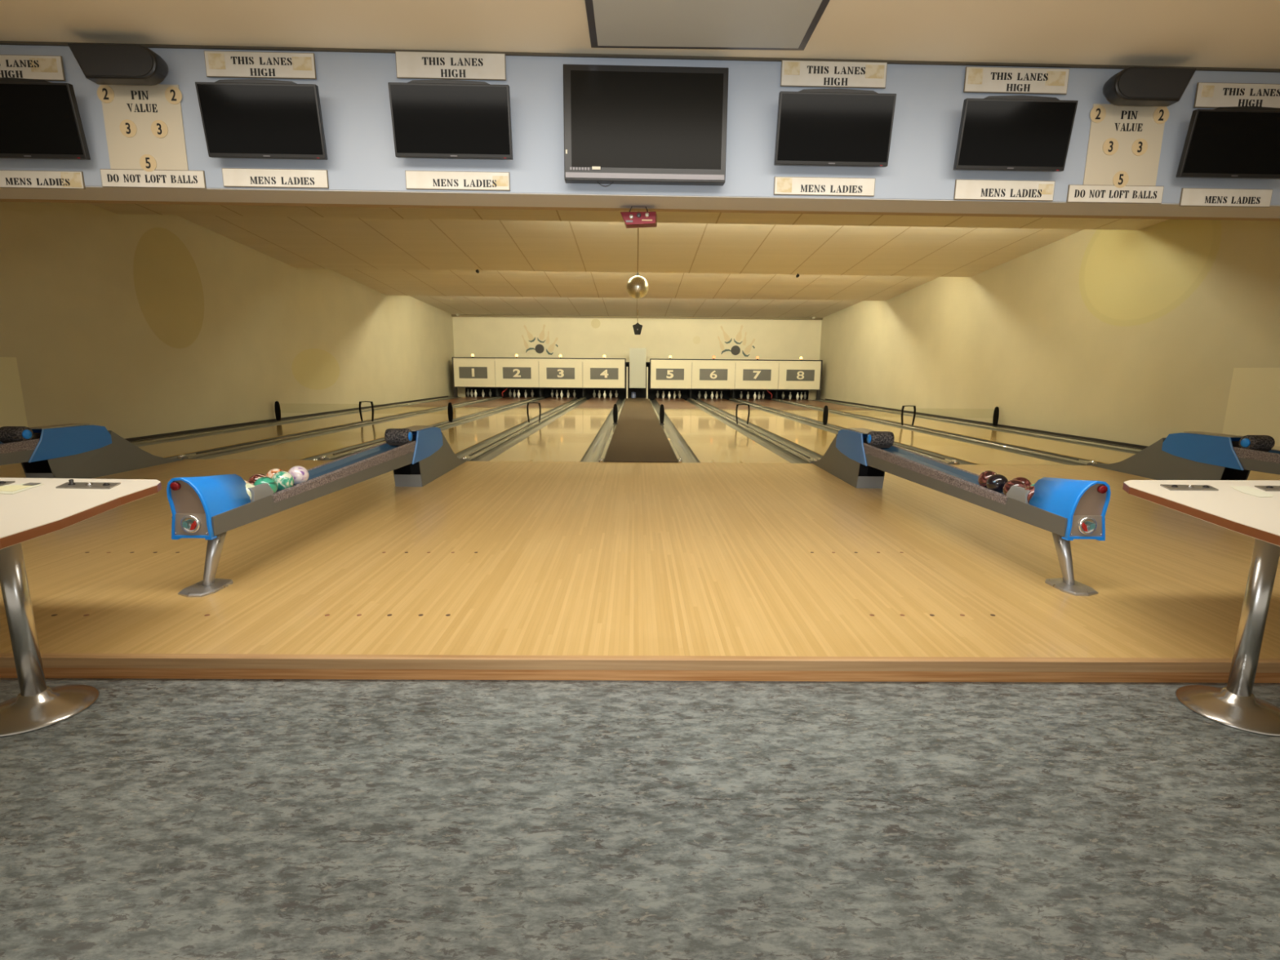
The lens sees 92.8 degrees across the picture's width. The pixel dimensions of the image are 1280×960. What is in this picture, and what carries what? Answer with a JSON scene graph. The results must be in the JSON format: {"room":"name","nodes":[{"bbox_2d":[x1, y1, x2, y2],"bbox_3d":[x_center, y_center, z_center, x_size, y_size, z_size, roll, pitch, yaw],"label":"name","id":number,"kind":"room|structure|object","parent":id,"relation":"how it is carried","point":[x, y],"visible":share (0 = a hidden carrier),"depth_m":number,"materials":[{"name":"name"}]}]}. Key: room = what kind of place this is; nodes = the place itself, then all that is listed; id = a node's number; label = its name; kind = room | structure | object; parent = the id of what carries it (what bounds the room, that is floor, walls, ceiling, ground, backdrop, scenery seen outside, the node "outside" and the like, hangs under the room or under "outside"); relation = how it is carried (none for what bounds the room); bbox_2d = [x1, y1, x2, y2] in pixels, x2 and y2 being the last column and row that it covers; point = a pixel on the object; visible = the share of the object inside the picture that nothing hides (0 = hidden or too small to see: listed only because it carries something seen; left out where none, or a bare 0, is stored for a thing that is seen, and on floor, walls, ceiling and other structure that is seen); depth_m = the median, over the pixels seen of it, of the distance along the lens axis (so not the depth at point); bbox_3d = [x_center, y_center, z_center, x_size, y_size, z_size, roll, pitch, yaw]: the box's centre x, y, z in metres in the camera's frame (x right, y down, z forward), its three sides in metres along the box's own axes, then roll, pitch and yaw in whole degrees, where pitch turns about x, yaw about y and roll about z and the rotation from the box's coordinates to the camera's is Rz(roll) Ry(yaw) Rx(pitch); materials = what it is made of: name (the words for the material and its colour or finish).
{"room":"games hall","nodes":[
{"label":"games hall","id":0,"kind":"room"},
{"bbox_2d":[0,201,453,438],"bbox_3d":[-7.926,-3.357,14.376,0.150,4.100,24.200,0,10,0],"label":"wall","id":1,"kind":"structure","parent":0,"point":[131,326],"depth_m":10.29,"materials":[{"name":"beige paint"}]},
{"bbox_2d":[124,395,448,441],"bbox_3d":[-7.862,-1.886,16.459,0.035,0.070,17.620,0,10,0],"label":"baseboard","id":2,"kind":"structure","parent":1,"relation":"attached to","point":[357,408],"depth_m":12.13,"materials":[{"name":"black paint"}]},
{"bbox_2d":[89,203,1167,317],"bbox_3d":[-0.017,-5.185,14.767,15.650,0.510,22.300,0,10,0],"label":"ceiling","id":3,"kind":"structure","parent":0,"point":[314,242],"depth_m":12.38,"materials":[{"name":"paint"}]},
{"bbox_2d":[451,314,822,319],"bbox_3d":[-0.100,-6.874,25.730,15.650,0.080,0.120,0,10,0],"label":"ceiling beam","id":4,"kind":"structure","parent":3,"relation":"attached to","point":[452,315],"depth_m":25.68,"materials":[{"name":"brown paint"}]},
{"bbox_2d":[626,227,648,298],"bbox_3d":[-0.030,-3.209,8.568,0.316,1.271,0.316,0,10,0],"label":"ball","id":5,"kind":"object","parent":3,"relation":"hanging from","point":[637,286],"visible":0.99,"depth_m":8.54,"materials":[{"name":"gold mirror"}]},
{"bbox_2d":[452,316,822,398],"bbox_3d":[-0.113,-5.402,26.131,15.950,4.100,0.150,0,10,0],"label":"wall","id":6,"kind":"structure","parent":0,"point":[481,336],"depth_m":25.94,"materials":[{"name":"beige paint"}]},
{"bbox_2d":[521,324,558,355],"bbox_3d":[-4.259,-5.970,25.917,1.560,1.267,0.009,0,10,0],"label":"wall mural","id":7,"kind":"object","parent":6,"relation":"attached to","point":[540,348],"visible":1,"depth_m":25.94,"materials":[{"name":"beige paint"}]},
{"bbox_2d":[717,324,755,356],"bbox_3d":[4.114,-5.933,25.986,1.626,1.321,0.009,0,10,0],"label":"wall mural","id":8,"kind":"object","parent":6,"relation":"attached to","point":[735,349],"visible":1,"depth_m":26.00,"materials":[{"name":"beige paint"}]},
{"bbox_2d":[465,361,808,399],"bbox_3d":[-0.108,-4.130,25.725,15.070,1.660,1.060,0,10,0],"label":"wall","id":9,"kind":"structure","parent":0,"point":[547,392],"depth_m":26.29,"materials":[{"name":"black"}]},
{"bbox_2d":[451,356,626,397],"bbox_3d":[-4.130,-4.193,25.054,7.095,1.635,0.120,0,10,0],"label":"frame","id":10,"kind":"object","parent":9,"relation":"attached to","point":[455,388],"visible":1,"depth_m":25.00,"materials":[{"name":"black paint"}]},
{"bbox_2d":[453,358,495,386],"bbox_3d":[-6.788,-4.406,24.971,1.683,1.156,0.049,0,10,0],"label":"panel","id":11,"kind":"object","parent":10,"relation":"on","point":[468,372],"visible":1,"depth_m":24.96,"materials":[{"name":"beige"}]},
{"bbox_2d":[494,358,538,386],"bbox_3d":[-5.045,-4.394,24.986,1.778,1.156,0.049,0,10,0],"label":"panel","id":12,"kind":"object","parent":10,"relation":"on","point":[509,372],"visible":1,"depth_m":24.97,"materials":[{"name":"beige"}]},
{"bbox_2d":[538,358,582,387],"bbox_3d":[-3.256,-4.382,25.002,1.778,1.156,0.049,0,10,0],"label":"panel","id":13,"kind":"object","parent":10,"relation":"on","point":[553,373],"visible":1,"depth_m":24.99,"materials":[{"name":"beige"}]},
{"bbox_2d":[582,359,624,387],"bbox_3d":[-1.491,-4.370,25.017,1.728,1.156,0.049,0,10,0],"label":"panel","id":14,"kind":"object","parent":10,"relation":"on","point":[597,373],"visible":1,"depth_m":25.00,"materials":[{"name":"beige"}]},
{"bbox_2d":[649,358,822,399],"bbox_3d":[3.935,-4.139,25.123,7.075,1.635,0.120,0,10,0],"label":"frame","id":15,"kind":"object","parent":9,"relation":"attached to","point":[818,392],"visible":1,"depth_m":25.09,"materials":[{"name":"black paint"}]},
{"bbox_2d":[650,360,692,388],"bbox_3d":[1.284,-4.351,25.041,1.678,1.156,0.049,0,10,0],"label":"panel","id":16,"kind":"object","parent":15,"relation":"on","point":[664,374],"visible":1,"depth_m":25.03,"materials":[{"name":"beige"}]},
{"bbox_2d":[691,360,735,388],"bbox_3d":[3.024,-4.340,25.056,1.778,1.156,0.049,0,10,0],"label":"panel","id":17,"kind":"object","parent":15,"relation":"on","point":[706,374],"visible":1,"depth_m":25.04,"materials":[{"name":"beige"}]},
{"bbox_2d":[734,360,779,389],"bbox_3d":[4.814,-4.328,25.071,1.778,1.156,0.049,0,10,0],"label":"panel","id":18,"kind":"object","parent":15,"relation":"on","point":[750,375],"visible":1,"depth_m":25.06,"materials":[{"name":"beige"}]},
{"bbox_2d":[777,360,821,389],"bbox_3d":[6.571,-4.316,25.086,1.713,1.156,0.049,0,10,0],"label":"panel","id":19,"kind":"object","parent":15,"relation":"on","point":[793,375],"visible":1,"depth_m":25.07,"materials":[{"name":"beige"}]},
{"bbox_2d":[625,363,649,397],"bbox_3d":[-0.107,-4.233,25.986,1.025,1.450,0.050,0,10,0],"label":"wall","id":20,"kind":"structure","parent":0,"point":[640,392],"depth_m":26.02,"materials":[{"name":"black"}]},
{"bbox_2d":[0,678,1279,959],"bbox_3d":[0.069,1.384,-0.350,16.850,0.100,5.820,0,10,0],"label":"floor","id":21,"kind":"structure","parent":0,"point":[162,819],"depth_m":1.71,"materials":[{"name":"grey carpet"}]},
{"bbox_2d":[0,477,161,737],"bbox_3d":[-2.892,0.475,2.203,2.061,0.740,1.410,0,10,0],"label":"table","id":22,"kind":"object","parent":21,"relation":"on","point":[43,509],"visible":1,"depth_m":2.19,"materials":[{"name":"beige laminate"}]},
{"bbox_2d":[55,479,120,488],"bbox_3d":[-2.379,0.013,2.623,0.286,0.030,0.119,0,10,0],"label":"control plate","id":23,"kind":"object","parent":22,"relation":"on","point":[71,485],"visible":1,"depth_m":2.62,"materials":[{"name":"silver metal"}]},
{"bbox_2d":[1122,480,1279,737],"bbox_3d":[2.992,0.495,2.361,1.969,0.740,1.530,0,10,0],"label":"table","id":24,"kind":"object","parent":21,"relation":"on","point":[1234,705],"visible":1,"depth_m":2.26,"materials":[{"name":"beige laminate"}]},
{"bbox_2d":[1160,484,1218,490],"bbox_3d":[2.519,0.029,2.793,0.273,0.016,0.120,0,10,0],"label":"control plate","id":25,"kind":"object","parent":24,"relation":"on","point":[1171,487],"visible":1,"depth_m":2.77,"materials":[{"name":"silver metal"}]},
{"bbox_2d":[1230,485,1273,497],"bbox_3d":[2.731,0.050,2.724,0.100,0.001,0.320,5,11,22],"label":"paper","id":26,"kind":"object","parent":24,"relation":"on","point":[1244,489],"visible":1,"depth_m":2.71,"materials":[{"name":"beige paper"}]},
{"bbox_2d":[0,458,1279,658],"bbox_3d":[0.029,0.292,5.138,16.850,0.090,5.350,0,10,0],"label":"floor","id":27,"kind":"structure","parent":0,"point":[571,558],"depth_m":3.53,"materials":[{"name":"brown wood"}]},
{"bbox_2d":[0,423,182,478],"bbox_3d":[-5.815,-0.134,5.268,0.286,0.608,4.719,0,10,0],"label":"ball return","id":28,"kind":"object","parent":27,"relation":"on","point":[66,451],"visible":0.97,"depth_m":6.10,"materials":[{"name":"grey plastic"}]},
{"bbox_2d":[166,425,466,597],"bbox_3d":[-2.280,-0.121,5.357,0.286,0.608,4.719,0,10,0],"label":"ball return","id":29,"kind":"object","parent":27,"relation":"on","point":[206,507],"visible":0.99,"depth_m":3.62,"materials":[{"name":"grey plastic"}]},
{"bbox_2d":[166,474,250,539],"bbox_3d":[-2.264,0.109,3.249,0.200,0.316,0.410,0,10,0],"label":"hood","id":30,"kind":"object","parent":29,"relation":"attached to","point":[206,507],"depth_m":3.08,"materials":[{"name":"blue plastic"}]},
{"bbox_2d":[253,476,277,493],"bbox_3d":[-2.221,0.043,3.613,0.124,0.124,0.125,4,11,20],"label":"ball","id":31,"kind":"object","parent":29,"relation":"on","point":[273,484],"visible":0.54,"depth_m":3.58,"materials":[{"name":"green plastic"}]},
{"bbox_2d":[271,471,293,490],"bbox_3d":[-2.223,0.007,3.790,0.125,0.125,0.125,5,11,24],"label":"ball","id":32,"kind":"object","parent":29,"relation":"on","point":[284,479],"visible":0.77,"depth_m":3.75,"materials":[{"name":"green plastic"}]},
{"bbox_2d":[288,466,309,484],"bbox_3d":[-2.229,-0.030,3.973,0.124,0.125,0.124,5,11,23],"label":"ball","id":33,"kind":"object","parent":29,"relation":"on","point":[300,474],"visible":0.84,"depth_m":3.93,"materials":[{"name":"white plastic"}]},
{"bbox_2d":[0,667,1279,683],"bbox_3d":[0.048,0.795,2.501,16.850,0.052,0.018,0,10,0],"label":"trim","id":34,"kind":"structure","parent":27,"relation":"attached to","point":[5,673],"depth_m":2.49,"materials":[{"name":"brown wood"}]},
{"bbox_2d":[0,653,1279,672],"bbox_3d":[0.049,0.747,2.486,16.850,0.048,0.030,0,10,0],"label":"trim","id":35,"kind":"structure","parent":27,"relation":"attached to","point":[6,660],"depth_m":2.47,"materials":[{"name":"brown wood"}]},
{"bbox_2d":[811,427,1111,595],"bbox_3d":[2.322,-0.104,5.475,0.286,0.608,4.719,0,10,0],"label":"ball return","id":36,"kind":"object","parent":27,"relation":"on","point":[1070,509],"visible":1,"depth_m":3.84,"materials":[{"name":"grey plastic"}]},
{"bbox_2d":[977,470,996,488],"bbox_3d":[2.304,-0.001,4.025,0.125,0.124,0.125,6,12,30],"label":"ball","id":37,"kind":"object","parent":36,"relation":"on","point":[984,476],"visible":0.48,"depth_m":4.00,"materials":[{"name":"brown plastic"}]},
{"bbox_2d":[986,474,1008,493],"bbox_3d":[2.289,0.024,3.902,0.124,0.125,0.125,7,12,32],"label":"ball","id":38,"kind":"object","parent":36,"relation":"on","point":[995,482],"visible":0.78,"depth_m":3.86,"materials":[{"name":"black plastic"}]},
{"bbox_2d":[1002,480,1026,495],"bbox_3d":[2.291,0.060,3.726,0.125,0.125,0.125,6,11,27],"label":"ball","id":39,"kind":"object","parent":36,"relation":"on","point":[1009,484],"visible":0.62,"depth_m":3.70,"materials":[{"name":"brown plastic"}]},
{"bbox_2d":[1029,476,1111,540],"bbox_3d":[2.338,0.126,3.367,0.200,0.316,0.410,0,10,0],"label":"hood","id":40,"kind":"object","parent":36,"relation":"attached to","point":[1061,497],"depth_m":3.26,"materials":[{"name":"blue plastic"}]},
{"bbox_2d":[1091,431,1279,479],"bbox_3d":[5.884,-0.062,5.407,0.286,0.608,4.719,0,10,0],"label":"ball return","id":41,"kind":"object","parent":27,"relation":"on","point":[1187,455],"visible":0.98,"depth_m":6.23,"materials":[{"name":"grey plastic"}]},
{"bbox_2d":[0,44,1279,204],"bbox_3d":[0.057,-2.189,3.785,16.853,0.787,0.020,0,10,-2],"label":"wall header","id":42,"kind":"structure","parent":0,"point":[353,86],"depth_m":3.78,"materials":[{"name":"blue paint"}]},
{"bbox_2d":[0,54,65,80],"bbox_3d":[-3.749,-2.446,3.610,0.643,0.133,0.012,0,10,-2],"label":"sign","id":43,"kind":"object","parent":42,"relation":"attached to","point":[48,68],"visible":0.97,"depth_m":3.61,"materials":[{"name":"brown"}]},
{"bbox_2d":[0,169,85,189],"bbox_3d":[-3.730,-1.841,3.732,0.625,0.101,0.012,0,10,-2],"label":"sign","id":44,"kind":"object","parent":42,"relation":"attached to","point":[11,179],"visible":1,"depth_m":3.73,"materials":[{"name":"brown"}]},
{"bbox_2d":[0,77,90,159],"bbox_3d":[-3.648,-2.131,3.615,0.678,0.421,0.148,0,10,-2],"label":"television","id":45,"kind":"object","parent":42,"relation":"attached to","point":[40,119],"visible":1,"depth_m":3.58,"materials":[{"name":"black plastic"}]},
{"bbox_2d":[67,42,168,85],"bbox_3d":[-3.014,-2.409,3.561,0.488,0.184,0.178,0,10,-2],"label":"loudspeaker","id":46,"kind":"object","parent":42,"relation":"attached to","point":[108,64],"visible":1,"depth_m":3.48,"materials":[{"name":"black plastic"}]},
{"bbox_2d":[68,44,152,75],"bbox_3d":[-3.012,-2.393,3.475,0.456,0.158,0.004,0,10,-1],"label":"grille","id":47,"kind":"object","parent":46,"relation":"attached to","point":[94,60],"depth_m":3.47,"materials":[{"name":"black plastic"}]},
{"bbox_2d":[97,84,188,171],"bbox_3d":[-3.009,-2.133,3.697,0.499,0.492,0.011,0,10,-2],"label":"board","id":48,"kind":"object","parent":42,"relation":"attached to","point":[144,125],"visible":1,"depth_m":3.69,"materials":[{"name":"beige"}]},
{"bbox_2d":[99,168,206,188],"bbox_3d":[-2.995,-1.853,3.748,0.623,0.104,0.012,0,10,-1],"label":"sign","id":49,"kind":"object","parent":42,"relation":"attached to","point":[110,178],"visible":1,"depth_m":3.74,"materials":[{"name":"brown"}]},
{"bbox_2d":[204,50,316,79],"bbox_3d":[-2.269,-2.481,3.642,0.645,0.140,0.014,0,10,-2],"label":"sign","id":50,"kind":"object","parent":42,"relation":"attached to","point":[219,64],"visible":1,"depth_m":3.64,"materials":[{"name":"brown"}]},
{"bbox_2d":[195,79,327,159],"bbox_3d":[-2.243,-2.147,3.648,0.693,0.417,0.148,0,10,-1],"label":"television","id":51,"kind":"object","parent":42,"relation":"attached to","point":[242,118],"visible":1,"depth_m":3.60,"materials":[{"name":"black plastic"}]},
{"bbox_2d":[222,168,328,188],"bbox_3d":[-2.253,-1.865,3.765,0.638,0.107,0.012,0,10,-1],"label":"sign","id":52,"kind":"object","parent":42,"relation":"attached to","point":[232,177],"visible":1,"depth_m":3.76,"materials":[{"name":"brown"}]},
{"bbox_2d":[387,79,513,159],"bbox_3d":[-1.127,-2.162,3.674,0.703,0.417,0.148,0,10,-2],"label":"television","id":53,"kind":"object","parent":42,"relation":"attached to","point":[440,118],"visible":1,"depth_m":3.63,"materials":[{"name":"black plastic"}]},
{"bbox_2d":[395,51,506,80],"bbox_3d":[-1.138,-2.494,3.669,0.654,0.145,0.012,0,10,-1],"label":"sign","id":54,"kind":"object","parent":42,"relation":"attached to","point":[409,64],"visible":1,"depth_m":3.67,"materials":[{"name":"brown"}]},
{"bbox_2d":[404,170,510,191],"bbox_3d":[-1.135,-1.865,3.794,0.643,0.107,0.012,0,10,-1],"label":"sign","id":55,"kind":"object","parent":42,"relation":"attached to","point":[415,180],"visible":1,"depth_m":3.79,"materials":[{"name":"brown"}]},
{"bbox_2d":[620,206,657,228],"bbox_3d":[-0.008,-1.781,4.112,0.248,0.133,0.116,0,10,0],"label":"light","id":56,"kind":"object","parent":42,"relation":"hanging from","point":[646,219],"visible":1,"depth_m":4.07,"materials":[{"name":"red metal"}]},
{"bbox_2d":[0,186,1279,221],"bbox_3d":[0.053,-1.845,3.996,16.858,0.046,0.305,0,10,-2],"label":"trim","id":57,"kind":"structure","parent":42,"relation":"attached to","point":[91,193],"depth_m":3.99,"materials":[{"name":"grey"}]},
{"bbox_2d":[0,40,1279,72],"bbox_3d":[0.060,-2.567,3.696,16.853,0.012,0.020,0,10,-2],"label":"trim","id":58,"kind":"structure","parent":42,"relation":"attached to","point":[2,42],"depth_m":3.69,"materials":[{"name":"brown"}]},
{"bbox_2d":[563,64,728,186],"bbox_3d":[0.033,-2.143,3.726,0.987,0.669,0.101,0,10,-2],"label":"television","id":59,"kind":"object","parent":42,"relation":"attached to","point":[624,124],"visible":1,"depth_m":3.68,"materials":[{"name":"black plastic"}]},
{"bbox_2d":[773,176,875,196],"bbox_3d":[1.168,-1.857,3.855,0.642,0.106,0.014,0,10,-2],"label":"sign","id":60,"kind":"object","parent":42,"relation":"attached to","point":[783,185],"visible":1,"depth_m":3.85,"materials":[{"name":"brown"}]},
{"bbox_2d":[780,60,887,88],"bbox_3d":[1.187,-2.484,3.730,0.650,0.143,0.012,0,10,-1],"label":"sign","id":61,"kind":"object","parent":42,"relation":"attached to","point":[804,73],"visible":1,"depth_m":3.73,"materials":[{"name":"brown"}]},
{"bbox_2d":[773,88,896,167],"bbox_3d":[1.182,-2.148,3.736,0.701,0.418,0.148,0,10,-1],"label":"television","id":62,"kind":"object","parent":42,"relation":"attached to","point":[831,126],"visible":1,"depth_m":3.69,"materials":[{"name":"black plastic"}]},
{"bbox_2d":[953,179,1055,201],"bbox_3d":[2.325,-1.848,3.886,0.641,0.119,0.012,0,10,-1],"label":"sign","id":63,"kind":"object","parent":42,"relation":"attached to","point":[964,189],"visible":1,"depth_m":3.88,"materials":[{"name":"brown"}]},
{"bbox_2d":[953,95,1078,171],"bbox_3d":[2.300,-2.131,3.768,0.685,0.411,0.147,0,10,-2],"label":"television","id":64,"kind":"object","parent":42,"relation":"attached to","point":[1020,133],"visible":1,"depth_m":3.72,"materials":[{"name":"black plastic"}]},
{"bbox_2d":[963,66,1069,94],"bbox_3d":[2.326,-2.467,3.762,0.647,0.142,0.012,0,10,-1],"label":"sign","id":65,"kind":"object","parent":42,"relation":"attached to","point":[977,79],"visible":1,"depth_m":3.76,"materials":[{"name":"brown"}]},
{"bbox_2d":[1066,184,1164,204],"bbox_3d":[3.049,-1.833,3.907,0.618,0.106,0.012,0,10,-1],"label":"sign","id":66,"kind":"object","parent":42,"relation":"attached to","point":[1086,193],"visible":1,"depth_m":3.90,"materials":[{"name":"brown"}]},
{"bbox_2d":[1083,103,1168,187],"bbox_3d":[3.070,-2.110,3.857,0.506,0.490,0.011,0,10,-2],"label":"board","id":67,"kind":"object","parent":42,"relation":"attached to","point":[1125,141],"visible":1,"depth_m":3.85,"materials":[{"name":"beige"}]},
{"bbox_2d":[1102,66,1196,106],"bbox_3d":[3.077,-2.384,3.721,0.488,0.184,0.178,0,10,-2],"label":"loudspeaker","id":68,"kind":"object","parent":42,"relation":"attached to","point":[1131,86],"visible":1,"depth_m":3.64,"materials":[{"name":"black plastic"}]},
{"bbox_2d":[1118,67,1195,97],"bbox_3d":[3.080,-2.368,3.636,0.456,0.158,0.004,0,10,-1],"label":"grille","id":69,"kind":"object","parent":68,"relation":"attached to","point":[1133,82],"depth_m":3.63,"materials":[{"name":"black plastic"}]},
{"bbox_2d":[1178,187,1272,207],"bbox_3d":[3.780,-1.821,3.928,0.595,0.109,0.012,0,10,-1],"label":"sign","id":70,"kind":"object","parent":42,"relation":"attached to","point":[1189,197],"visible":1,"depth_m":3.92,"materials":[{"name":"brown"}]},
{"bbox_2d":[1175,106,1279,178],"bbox_3d":[3.731,-2.099,3.811,0.694,0.398,0.146,0,10,-2],"label":"television","id":71,"kind":"object","parent":42,"relation":"attached to","point":[1242,142],"visible":1,"depth_m":3.77,"materials":[{"name":"black plastic"}]},
{"bbox_2d":[1193,82,1279,108],"bbox_3d":[3.810,-2.403,3.812,0.674,0.142,0.012,0,10,-1],"label":"sign","id":72,"kind":"object","parent":42,"relation":"attached to","point":[1208,95],"visible":0.93,"depth_m":3.81,"materials":[{"name":"brown"}]},
{"bbox_2d":[0,0,1279,68],"bbox_3d":[0.087,-1.954,0.107,16.850,0.050,7.900,0,10,0],"label":"ceiling","id":73,"kind":"structure","parent":0,"point":[1213,33],"depth_m":3.39,"materials":[{"name":"beige paint"}]},
{"bbox_2d":[584,0,830,50],"bbox_3d":[0.339,-2.474,3.257,1.240,0.034,0.600,0,10,0],"label":"recessed light","id":74,"kind":"object","parent":73,"relation":"in","point":[728,24],"visible":1,"depth_m":3.28,"materials":[{"name":"beige plastic"}]},
{"bbox_2d":[819,219,1279,450],"bbox_3d":[7.873,-3.251,14.512,0.150,4.100,24.200,0,10,0],"label":"wall","id":75,"kind":"structure","parent":0,"point":[1146,335],"depth_m":10.49,"materials":[{"name":"beige paint"}]},
{"bbox_2d":[825,398,1147,448],"bbox_3d":[7.752,-1.781,16.593,0.035,0.070,17.620,0,10,0],"label":"baseboard","id":76,"kind":"structure","parent":75,"relation":"attached to","point":[920,413],"depth_m":12.31,"materials":[{"name":"black paint"}]},
{"bbox_3d":[-0.062,-1.688,17.213,16.450,0.140,19.120,0,10,0],"label":"floor","id":77,"kind":"structure","parent":0,"visible":0},
{"bbox_2d":[128,395,453,445],"bbox_3d":[-7.741,-1.860,16.815,0.277,0.215,18.530,0,10,0],"label":"divider","id":78,"kind":"object","parent":77,"relation":"on","point":[152,440],"visible":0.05,"depth_m":12.05,"materials":[{"name":"yellow"}]},
{"bbox_2d":[136,396,493,457],"bbox_3d":[-6.784,-1.874,16.977,1.640,0.121,18.820,0,10,0],"label":"lane","id":79,"kind":"object","parent":77,"relation":"on","point":[173,448],"visible":0.39,"depth_m":11.18,"materials":[{"name":"brown wood"}]},
{"bbox_2d":[177,395,502,459],"bbox_3d":[-5.888,-1.848,16.831,0.150,0.215,18.530,0,10,0],"label":"divider","id":80,"kind":"object","parent":77,"relation":"on","point":[206,453],"visible":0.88,"depth_m":10.32,"materials":[{"name":"yellow"}]},
{"bbox_2d":[188,396,536,460],"bbox_3d":[-4.994,-1.862,16.992,1.640,0.121,18.820,0,10,0],"label":"lane","id":81,"kind":"object","parent":77,"relation":"on","point":[311,447],"visible":0.56,"depth_m":10.21,"materials":[{"name":"brown wood"}]},
{"bbox_2d":[318,396,543,460],"bbox_3d":[-4.098,-1.836,16.846,0.150,0.215,18.530,0,10,0],"label":"divider","id":82,"kind":"object","parent":77,"relation":"on","point":[332,456],"visible":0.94,"depth_m":9.41,"materials":[{"name":"yellow"}]},
{"bbox_2d":[330,396,577,460],"bbox_3d":[-3.204,-1.850,17.008,1.640,0.121,18.820,0,10,0],"label":"lane","id":83,"kind":"object","parent":77,"relation":"on","point":[464,437],"visible":0.48,"depth_m":12.87,"materials":[{"name":"brown wood"}]},
{"bbox_2d":[460,396,586,461],"bbox_3d":[-2.308,-1.824,16.862,0.150,0.215,18.530,0,10,0],"label":"divider","id":84,"kind":"object","parent":77,"relation":"on","point":[479,452],"visible":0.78,"depth_m":10.38,"materials":[{"name":"yellow"}]},
{"bbox_2d":[471,397,623,462],"bbox_3d":[-1.414,-1.838,17.023,1.640,0.121,18.820,0,10,0],"label":"lane","id":85,"kind":"object","parent":77,"relation":"on","point":[580,432],"visible":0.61,"depth_m":10.61,"materials":[{"name":"brown wood"}]},
{"bbox_2d":[599,397,626,462],"bbox_3d":[-0.560,-1.807,16.878,0.065,0.205,18.530,0,10,0],"label":"divider","id":86,"kind":"object","parent":77,"relation":"on","point":[607,444],"visible":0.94,"depth_m":10.04,"materials":[{"name":"yellow wood"}]},
{"bbox_2d":[604,397,678,462],"bbox_3d":[-0.056,-1.797,16.939,0.945,0.172,18.620,0,10,0],"label":"walkway","id":87,"kind":"object","parent":77,"relation":"on","point":[638,435],"visible":0.64,"depth_m":10.36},
{"bbox_2d":[626,347,648,398],"bbox_3d":[-0.112,-4.379,25.045,0.884,2.045,0.050,0,10,0],"label":"gate","id":88,"kind":"object","parent":87,"relation":"on","point":[637,355],"visible":0.93,"depth_m":25.01,"materials":[{"name":"beige"}]},
{"bbox_2d":[648,397,681,462],"bbox_3d":[0.442,-1.800,16.886,0.052,0.205,18.530,0,10,0],"label":"divider","id":89,"kind":"object","parent":77,"relation":"on","point":[674,451],"visible":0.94,"depth_m":10.10,"materials":[{"name":"yellow wood"}]},
{"bbox_2d":[650,397,808,463],"bbox_3d":[1.286,-1.820,17.046,1.640,0.121,18.820,0,10,0],"label":"lane","id":90,"kind":"object","parent":77,"relation":"on","point":[698,434],"visible":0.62,"depth_m":10.59,"materials":[{"name":"brown wood"}]},
{"bbox_2d":[688,397,817,463],"bbox_3d":[2.182,-1.794,16.900,0.150,0.215,18.530,0,10,0],"label":"divider","id":91,"kind":"object","parent":77,"relation":"on","point":[804,457],"visible":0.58,"depth_m":10.47,"materials":[{"name":"yellow"}]},
{"bbox_2d":[696,398,838,460],"bbox_3d":[3.076,-1.808,17.062,1.640,0.121,18.820,0,10,0],"label":"lane","id":92,"kind":"object","parent":77,"relation":"on","point":[812,440],"visible":0.44,"depth_m":13.01,"materials":[{"name":"brown wood"}]},
{"bbox_2d":[729,398,959,464],"bbox_3d":[3.972,-1.782,16.916,0.150,0.215,18.530,0,10,0],"label":"divider","id":93,"kind":"object","parent":77,"relation":"on","point":[945,460],"visible":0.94,"depth_m":12.50,"materials":[{"name":"yellow"}]},
{"bbox_2d":[737,398,1084,465],"bbox_3d":[4.866,-1.796,17.077,1.640,0.121,18.820,0,10,0],"label":"lane","id":94,"kind":"object","parent":77,"relation":"on","point":[965,452],"visible":0.52,"depth_m":10.22,"materials":[{"name":"brown wood"}]},
{"bbox_2d":[771,398,1097,465],"bbox_3d":[5.762,-1.770,16.931,0.150,0.215,18.530,0,10,0],"label":"divider","id":95,"kind":"object","parent":77,"relation":"on","point":[962,437],"visible":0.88,"depth_m":10.46,"materials":[{"name":"yellow"}]},
{"bbox_2d":[780,399,1137,464],"bbox_3d":[6.656,-1.784,17.093,1.640,0.121,18.820,0,10,0],"label":"lane","id":96,"kind":"object","parent":77,"relation":"on","point":[1101,455],"visible":0.34,"depth_m":11.46,"materials":[{"name":"brown wood"}]},
{"bbox_2d":[815,398,1143,452],"bbox_3d":[7.620,-1.757,16.947,0.287,0.215,18.530,0,10,0],"label":"divider","id":97,"kind":"object","parent":77,"relation":"on","point":[1132,449],"visible":0.06,"depth_m":12.20,"materials":[{"name":"yellow"}]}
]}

